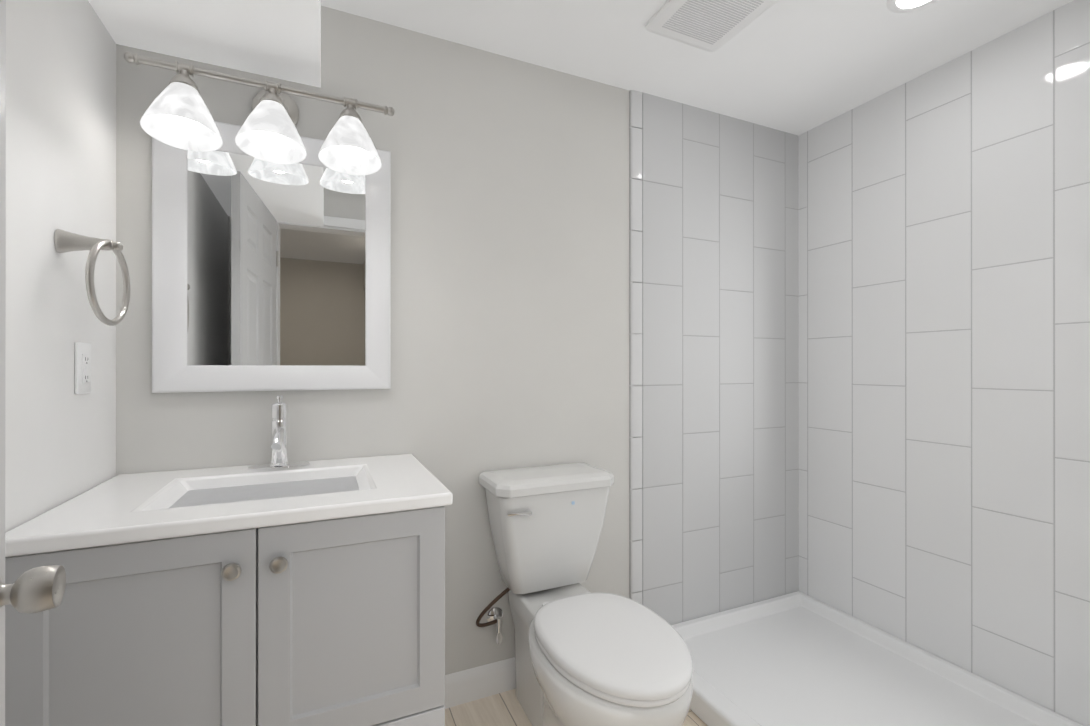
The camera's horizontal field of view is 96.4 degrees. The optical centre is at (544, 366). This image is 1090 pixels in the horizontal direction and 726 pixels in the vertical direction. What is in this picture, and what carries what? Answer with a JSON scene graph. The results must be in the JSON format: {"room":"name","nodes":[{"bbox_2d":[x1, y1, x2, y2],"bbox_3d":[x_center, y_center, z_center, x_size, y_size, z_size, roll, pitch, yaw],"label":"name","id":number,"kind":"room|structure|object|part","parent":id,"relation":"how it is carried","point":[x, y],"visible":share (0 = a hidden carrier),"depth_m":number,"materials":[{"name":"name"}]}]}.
{"room":"bathroom","nodes":[
{"label":"bathroom","id":0,"kind":"room"},
{"bbox_2d":[5,0,115,532],"bbox_3d":[-0.836,0.049,0.481,0.100,2.350,1.773,0,0,-24],"label":"wall","id":1,"kind":"structure","parent":0,"point":[60,441],"depth_m":1.02,"materials":[{"name":"paint"}]},
{"bbox_2d":[0,0,5,725],"bbox_3d":[-0.468,0.143,0.245,0.035,2.025,0.757,0,0,-30],"label":"door","id":2,"kind":"structure","parent":1,"relation":"in","point":[2,291],"depth_m":0.57,"materials":[{"name":"grey"}]},
{"bbox_2d":[0,565,65,613],"bbox_3d":[-0.627,0.251,0.519,0.166,0.068,0.072,0,0,-24],"label":"door knob","id":3,"kind":"object","parent":2,"relation":"attached to","point":[37,589],"depth_m":0.54,"materials":[{"name":"silver metal"}]},
{"bbox_2d":[75,342,90,393],"bbox_3d":[-1.065,0.003,1.128,0.010,0.118,0.072,0,0,-24],"label":"outlet","id":4,"kind":"object","parent":1,"relation":"attached to","point":[82,368],"visible":1,"depth_m":1.11,"materials":[{"name":"white plastic"}]},
{"bbox_2d":[54,229,129,325],"bbox_3d":[-0.982,-0.191,1.058,0.104,0.200,0.185,0,0,-24],"label":"towel ring","id":5,"kind":"object","parent":1,"relation":"attached to","point":[65,241],"visible":1,"depth_m":1.03,"materials":[{"name":"silver metal"}]},
{"bbox_2d":[116,6,629,674],"bbox_3d":[0.021,0.051,1.892,2.820,2.350,0.100,0,0,-24],"label":"wall","id":6,"kind":"structure","parent":0,"point":[510,262],"depth_m":1.70,"materials":[{"name":"paint"}]},
{"bbox_2d":[124,52,394,174],"bbox_3d":[-0.765,-0.715,1.370,0.660,0.233,0.209,0,0,-24],"label":"sconce","id":7,"kind":"object","parent":6,"relation":"attached to","point":[177,114],"visible":1,"depth_m":1.34,"materials":[{"name":"white glass"}]},
{"bbox_3d":[-0.943,-0.666,1.270,0.173,0.135,0.172,0,0,-24],"label":"lamp shade","id":8,"kind":"part","parent":7,"relation":"part of","materials":[{"name":"white glass"}]},
{"bbox_3d":[-0.945,-0.675,1.275,0.065,0.104,0.065,0,0,-24],"label":"bulb","id":9,"kind":"part","parent":7,"relation":"part of","materials":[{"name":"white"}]},
{"bbox_3d":[-0.758,-0.666,1.353,0.173,0.135,0.172,0,0,-24],"label":"lamp shade","id":10,"kind":"part","parent":7,"relation":"part of","materials":[{"name":"white glass"}]},
{"bbox_3d":[-0.760,-0.675,1.358,0.065,0.104,0.065,0,0,-24],"label":"bulb","id":11,"kind":"part","parent":7,"relation":"part of","materials":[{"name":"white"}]},
{"bbox_3d":[-0.573,-0.666,1.436,0.173,0.135,0.172,0,0,-24],"label":"lamp shade","id":12,"kind":"part","parent":7,"relation":"part of","materials":[{"name":"white glass"}]},
{"bbox_3d":[-0.575,-0.675,1.441,0.065,0.104,0.065,0,0,-24],"label":"bulb","id":13,"kind":"part","parent":7,"relation":"part of","materials":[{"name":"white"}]},
{"bbox_2d":[152,121,390,392],"bbox_3d":[-0.786,-0.312,1.456,0.620,0.765,0.034,0,0,-24],"label":"mirror","id":14,"kind":"object","parent":6,"relation":"attached to","point":[267,276],"visible":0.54,"depth_m":1.45,"materials":[{"name":"white mirror"}]},
{"bbox_3d":[-0.791,-0.312,1.468,0.474,0.619,0.006,0,0,-24],"label":"glass","id":15,"kind":"part","parent":14,"relation":"part of","materials":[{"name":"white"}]},
{"bbox_2d":[444,657,515,708],"bbox_3d":[-0.047,1.111,1.799,0.860,0.108,0.011,0,0,-24],"label":"baseboard","id":16,"kind":"structure","parent":6,"relation":"attached to","point":[476,683],"depth_m":1.71,"materials":[{"name":"white wood"}]},
{"bbox_2d":[629,90,641,603],"bbox_3d":[0.371,-0.017,1.988,0.056,2.213,0.012,0,0,-24],"label":"wall tile","id":17,"kind":"structure","parent":6,"relation":"attached to","point":[635,345],"depth_m":1.98,"materials":[{"name":"white tile"}]},
{"bbox_2d":[642,92,798,624],"bbox_3d":[0.813,-0.017,2.186,0.911,2.215,0.012,0,0,-24],"label":"wall tile","id":18,"kind":"structure","parent":6,"relation":"attached to","point":[720,395],"depth_m":2.16,"materials":[{"name":"white tile"}]},
{"bbox_2d":[445,689,706,725],"bbox_3d":[0.405,1.195,1.037,2.620,0.060,1.773,0,0,-24],"label":"floor","id":19,"kind":"structure","parent":0,"point":[503,709],"depth_m":1.64,"materials":[{"name":"brown wood"}]},
{"bbox_2d":[5,395,452,725],"bbox_3d":[-0.677,0.622,1.208,0.779,1.084,0.572,0,0,-24],"label":"bathroom vanity","id":20,"kind":"object","parent":19,"relation":"on","point":[280,589],"visible":1,"depth_m":0.98,"materials":[{"name":"grey wood"}]},
{"bbox_3d":[-0.750,0.551,0.902,0.374,0.458,0.019,0,0,-24],"label":"door","id":21,"kind":"part","parent":20,"relation":"part of","materials":[{"name":"grey wood"}]},
{"bbox_3d":[-0.605,0.393,0.942,0.033,0.033,0.026,0,0,-24],"label":"knob","id":22,"kind":"part","parent":20,"relation":"part of","materials":[{"name":"silver metal"}]},
{"bbox_3d":[-0.532,0.393,0.975,0.033,0.033,0.026,0,0,-24],"label":"knob","id":23,"kind":"part","parent":20,"relation":"part of","materials":[{"name":"silver metal"}]},
{"bbox_2d":[269,395,289,465],"bbox_3d":[-0.748,0.181,1.366,0.051,0.201,0.137,0,0,-24],"label":"faucet","id":24,"kind":"object","parent":20,"relation":"on","point":[279,409],"depth_m":1.39,"materials":[{"name":"silver metal"}]},
{"bbox_3d":[-0.405,0.551,1.057,0.374,0.458,0.019,0,0,-24],"label":"door","id":25,"kind":"part","parent":20,"relation":"part of","materials":[{"name":"grey wood"}]},
{"bbox_3d":[-0.578,0.917,0.979,0.752,0.265,0.019,0,0,-24],"label":"drawer","id":26,"kind":"part","parent":20,"relation":"part of","materials":[{"name":"grey wood"}]},
{"bbox_2d":[476,462,692,725],"bbox_3d":[0.112,0.764,1.448,0.459,0.800,0.782,0,0,-24],"label":"toilet","id":27,"kind":"object","parent":19,"relation":"on","point":[584,656],"visible":1,"depth_m":1.48,"materials":[{"name":"white ceramic"}]},
{"bbox_3d":[-0.079,0.465,1.542,0.079,0.022,0.026,0,0,-24],"label":"lever","id":28,"kind":"part","parent":27,"relation":"part of","materials":[{"name":"silver metal"}]},
{"bbox_3d":[0.012,0.389,1.698,0.436,0.048,0.230,0,0,-24],"label":"tank lid","id":29,"kind":"part","parent":27,"relation":"part of","materials":[{"name":"white ceramic"}]},
{"bbox_3d":[0.010,0.585,1.702,0.410,0.344,0.212,0,0,-24],"label":"tank","id":30,"kind":"part","parent":27,"relation":"part of","materials":[{"name":"white ceramic"}]},
{"bbox_3d":[0.180,0.756,1.322,0.362,0.018,0.486,0,0,-24],"label":"seat","id":31,"kind":"part","parent":27,"relation":"part of","materials":[{"name":"white plastic"}]},
{"bbox_3d":[0.181,0.731,1.321,0.366,0.028,0.495,0,0,-24],"label":"lid","id":32,"kind":"part","parent":27,"relation":"part of","materials":[{"name":"white plastic"}]},
{"bbox_2d":[671,591,1082,725],"bbox_3d":[1.125,1.123,1.421,0.965,0.081,1.636,0,0,-24],"label":"shower pan","id":33,"kind":"object","parent":19,"relation":"on","point":[798,658],"visible":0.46,"depth_m":1.76,"materials":[{"name":"white plastic"}]},
{"bbox_2d":[321,0,1073,135],"bbox_3d":[0.384,-1.165,1.085,2.820,0.080,1.873,0,0,-24],"label":"ceiling","id":34,"kind":"structure","parent":0,"point":[797,67],"depth_m":1.70,"materials":[{"name":"paint"}]},
{"bbox_2d":[88,0,320,87],"bbox_3d":[-0.587,-0.998,0.660,0.500,0.256,1.653,0,0,-24],"label":"ceiling soffit","id":35,"kind":"structure","parent":34,"relation":"attached to","point":[279,39],"depth_m":1.26,"materials":[{"name":"paint"}]},
{"bbox_2d":[646,0,777,51],"bbox_3d":[0.522,-1.116,1.534,0.300,0.016,0.300,0,0,-24],"label":"ceiling vent","id":36,"kind":"object","parent":34,"relation":"in","point":[711,25],"visible":1,"depth_m":1.56,"materials":[{"name":"white plastic"}]},
{"bbox_2d":[887,0,936,12],"bbox_3d":[1.124,-1.120,1.464,0.160,0.008,0.160,0,0,-24],"label":"recessed light","id":37,"kind":"object","parent":34,"relation":"in","point":[900,6],"visible":1,"depth_m":1.51,"materials":[{"name":"white plastic"}]},
{"bbox_3d":[1.646,0.050,1.594,0.100,2.350,1.773,0,0,-24],"label":"wall","id":38,"kind":"structure","parent":0,"visible":0},
{"bbox_2d":[798,0,1089,725],"bbox_3d":[1.570,-0.017,1.626,0.012,2.215,1.653,0,0,-24],"label":"wall tile","id":39,"kind":"structure","parent":38,"relation":"attached to","point":[944,344],"depth_m":1.76,"materials":[{"name":"white tile"}]}
]}

